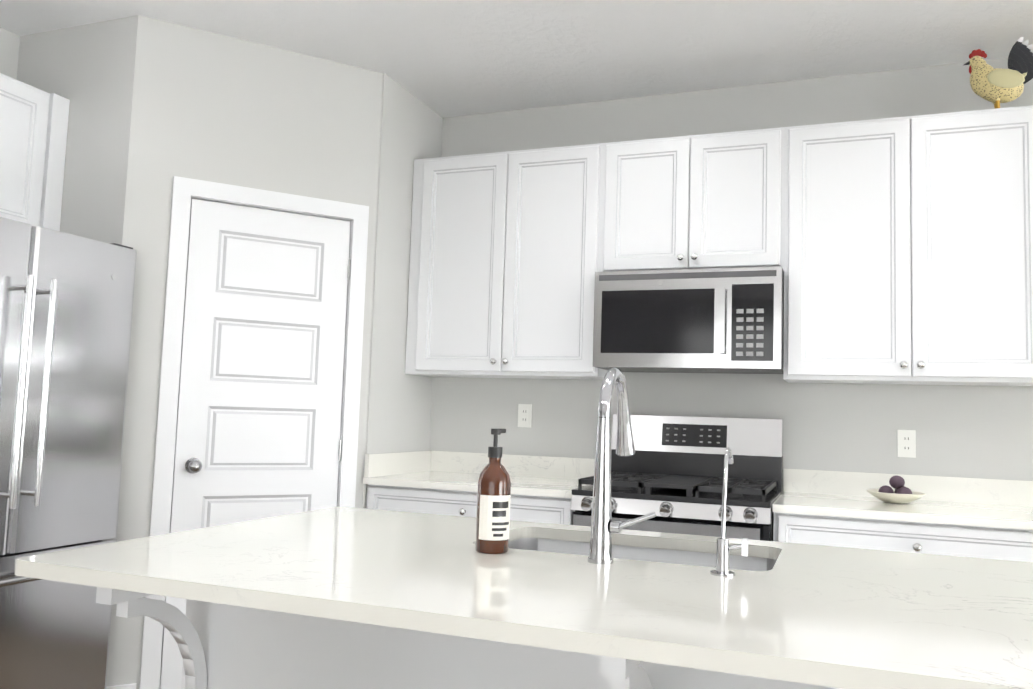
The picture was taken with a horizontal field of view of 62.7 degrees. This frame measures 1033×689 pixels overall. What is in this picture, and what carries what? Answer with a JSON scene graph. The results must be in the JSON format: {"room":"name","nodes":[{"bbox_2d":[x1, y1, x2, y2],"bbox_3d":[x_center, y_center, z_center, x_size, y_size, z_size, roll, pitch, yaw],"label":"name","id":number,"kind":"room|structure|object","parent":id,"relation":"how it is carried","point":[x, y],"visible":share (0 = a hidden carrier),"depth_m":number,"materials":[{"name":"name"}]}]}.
{"room":"kitchen","nodes":[
{"label":"kitchen","id":0,"kind":"room"},
{"bbox_2d":[0,27,19,79],"bbox_3d":[-3.142,-0.172,1.285,0.115,2.780,7.820,0,-5,21],"label":"wall","id":1,"kind":"structure","parent":0,"point":[9,47],"depth_m":3.64,"materials":[{"name":"paint"}]},
{"bbox_2d":[0,73,69,230],"bbox_3d":[-2.197,-0.759,3.122,0.323,0.610,0.967,0,-5,21],"label":"upper cabinet","id":2,"kind":"object","parent":1,"relation":"attached to","point":[33,129],"visible":0.78,"depth_m":3.37,"materials":[{"name":"white paint"}]},
{"bbox_2d":[17,15,442,688],"bbox_3d":[-1.319,0.110,3.993,1.340,2.780,1.430,0,-5,21],"label":"wall","id":3,"kind":"structure","parent":0,"point":[155,107],"depth_m":3.59,"materials":[{"name":"paint"}]},
{"bbox_2d":[106,683,135,688],"bbox_3d":[0.069,1.151,-0.080,10.399,0.125,7.819,0,-5,21],"label":"baseboard","id":4,"kind":"structure","parent":3,"relation":"attached to","point":[129,686],"depth_m":3.27,"materials":[{"name":"white paint"}]},
{"bbox_2d":[139,176,368,688],"bbox_3d":[-1.102,0.410,3.635,0.834,2.139,0.131,5,-5,-29],"label":"door frame","id":5,"kind":"structure","parent":3,"relation":"attached to","point":[185,191],"depth_m":3.50,"materials":[{"name":"white paint"}]},
{"bbox_2d":[159,199,350,688],"bbox_3d":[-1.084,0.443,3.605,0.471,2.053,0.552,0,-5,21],"label":"pantry door","id":6,"kind":"structure","parent":3,"relation":"in","point":[258,426],"depth_m":3.60,"materials":[{"name":"white paint"}]},
{"bbox_2d":[363,450,430,477],"bbox_3d":[-0.558,0.568,4.071,0.020,0.102,0.616,0,-5,21],"label":"backsplash","id":7,"kind":"structure","parent":3,"relation":"attached to","point":[395,462],"depth_m":4.02,"materials":[{"name":"white stone"}]},
{"bbox_2d":[0,0,1032,117],"bbox_3d":[0.124,-1.575,0.221,10.515,0.050,7.935,0,-5,21],"label":"ceiling","id":8,"kind":"structure","parent":0,"point":[447,58],"depth_m":3.51,"materials":[{"name":"white paint"}]},
{"bbox_2d":[430,58,1032,491],"bbox_3d":[1.480,0.180,3.738,10.515,2.780,0.115,0,-5,21],"label":"wall","id":9,"kind":"structure","parent":0,"point":[974,432],"depth_m":3.86,"materials":[{"name":"paint"}]},
{"bbox_2d":[405,143,607,379],"bbox_3d":[-0.021,-0.376,4.132,0.971,1.066,0.323,0,-5,21],"label":"upper cabinet","id":10,"kind":"object","parent":9,"relation":"attached to","point":[505,250],"depth_m":3.97,"materials":[{"name":"white paint"}]},
{"bbox_2d":[518,404,531,427],"bbox_3d":[0.041,0.353,4.210,0.070,0.115,0.007,0,-5,21],"label":"outlet","id":11,"kind":"object","parent":9,"relation":"attached to","point":[524,414],"visible":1,"depth_m":4.21,"materials":[{"name":"white plastic"}]},
{"bbox_2d":[601,127,788,272],"bbox_3d":[0.807,-0.603,3.834,0.789,0.610,0.323,0,-5,21],"label":"upper cabinet","id":12,"kind":"object","parent":9,"relation":"attached to","point":[713,200],"depth_m":3.67,"materials":[{"name":"white paint"}]},
{"bbox_2d":[593,266,783,373],"bbox_3d":[0.767,-0.095,3.731,0.784,0.416,0.449,0,-5,21],"label":"microwave","id":13,"kind":"object","parent":12,"relation":"attached to","point":[721,320],"visible":1,"depth_m":3.56,"materials":[{"name":"silver metal"}]},
{"bbox_2d":[431,450,1032,505],"bbox_3d":[0.827,0.597,3.876,2.744,0.102,0.020,0,-5,21],"label":"backsplash","id":14,"kind":"structure","parent":9,"relation":"attached to","point":[1006,492],"depth_m":3.65,"materials":[{"name":"white stone"}]},
{"bbox_2d":[897,430,915,457],"bbox_3d":[1.648,0.419,3.584,0.070,0.115,0.007,0,-5,21],"label":"outlet","id":15,"kind":"object","parent":9,"relation":"attached to","point":[906,443],"visible":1,"depth_m":3.58,"materials":[{"name":"white plastic"}]},
{"bbox_2d":[783,105,1032,385],"bbox_3d":[1.616,-0.375,3.501,0.960,1.066,0.323,0,-5,21],"label":"upper cabinet","id":16,"kind":"object","parent":9,"relation":"attached to","point":[899,250],"depth_m":3.35,"materials":[{"name":"white paint"}]},
{"bbox_2d":[964,37,1032,108],"bbox_3d":[1.921,-1.066,3.361,0.273,0.307,0.124,0,-5,21],"label":"rooster figurine","id":17,"kind":"object","parent":16,"relation":"on","point":[996,87],"visible":1,"depth_m":3.34,"materials":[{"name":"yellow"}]},
{"bbox_3d":[0.033,1.244,-0.012,10.515,0.050,7.935,0,-5,21],"label":"floor","id":18,"kind":"structure","parent":0,"visible":0},
{"bbox_2d":[0,217,136,688],"bbox_3d":[-1.979,0.487,2.925,0.816,1.812,0.910,0,-5,21],"label":"refrigerator","id":19,"kind":"object","parent":18,"relation":"on","point":[66,305],"visible":0.88,"depth_m":2.96,"materials":[{"name":"grey metal"}]},
{"bbox_2d":[366,486,574,524],"bbox_3d":[-0.120,1.091,3.867,0.980,0.884,0.628,0,-5,21],"label":"base cabinet","id":20,"kind":"object","parent":18,"relation":"on","point":[393,498],"depth_m":3.63,"materials":[{"name":"white paint"}]},
{"bbox_2d":[363,470,588,497],"bbox_3d":[-0.109,0.634,3.897,0.983,0.029,0.646,0,-5,21],"label":"countertop","id":21,"kind":"structure","parent":20,"relation":"on","point":[418,479],"depth_m":3.72,"materials":[{"name":"white stone"}]},
{"bbox_2d":[14,507,1032,688],"bbox_3d":[0.285,0.906,1.663,2.250,0.914,1.110,0,-5,21],"label":"kitchen island","id":22,"kind":"object","parent":18,"relation":"on","point":[343,598],"visible":0.98,"depth_m":1.36,"materials":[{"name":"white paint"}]},
{"bbox_2d":[475,428,510,553],"bbox_3d":[-0.048,0.320,1.867,0.074,0.268,0.082,0,-5,21],"label":"soap bottle","id":23,"kind":"object","parent":22,"relation":"on","point":[493,509],"visible":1,"depth_m":1.83,"materials":[{"name":"orange glass"}]},
{"bbox_2d":[587,368,655,563],"bbox_3d":[0.255,0.257,1.855,0.139,0.410,0.246,0,-5,21],"label":"faucet","id":24,"kind":"object","parent":22,"relation":"on","point":[604,526],"visible":0.98,"depth_m":1.77,"materials":[{"name":"silver metal"}]},
{"bbox_2d":[710,447,747,576],"bbox_3d":[0.437,0.333,1.716,0.072,0.247,0.139,0,-5,21],"label":"filter faucet","id":25,"kind":"object","parent":22,"relation":"on","point":[723,547],"visible":1,"depth_m":1.66,"materials":[{"name":"silver metal"}]},
{"bbox_2d":[570,414,782,540],"bbox_3d":[0.675,0.912,3.501,0.761,1.230,0.760,0,-5,21],"label":"range","id":26,"kind":"object","parent":18,"relation":"on","point":[669,472],"visible":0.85,"depth_m":3.67,"materials":[{"name":"silver metal"}]},
{"bbox_2d":[773,514,1032,561],"bbox_3d":[1.505,1.091,3.240,0.967,0.884,0.628,0,-5,21],"label":"base cabinet","id":27,"kind":"object","parent":18,"relation":"on","point":[864,533],"depth_m":3.00,"materials":[{"name":"white paint"}]},
{"bbox_2d":[772,490,1032,529],"bbox_3d":[1.528,0.635,3.265,0.995,0.029,0.646,0,-5,21],"label":"countertop","id":28,"kind":"structure","parent":27,"relation":"on","point":[991,514],"depth_m":3.10,"materials":[{"name":"white stone"}]},
{"bbox_2d":[866,475,924,503],"bbox_3d":[1.508,0.574,3.375,0.216,0.107,0.216,0,-5,21],"label":"fruit bowl","id":29,"kind":"object","parent":28,"relation":"on","point":[901,493],"visible":1,"depth_m":3.33,"materials":[{"name":"beige ceramic"}]}
]}

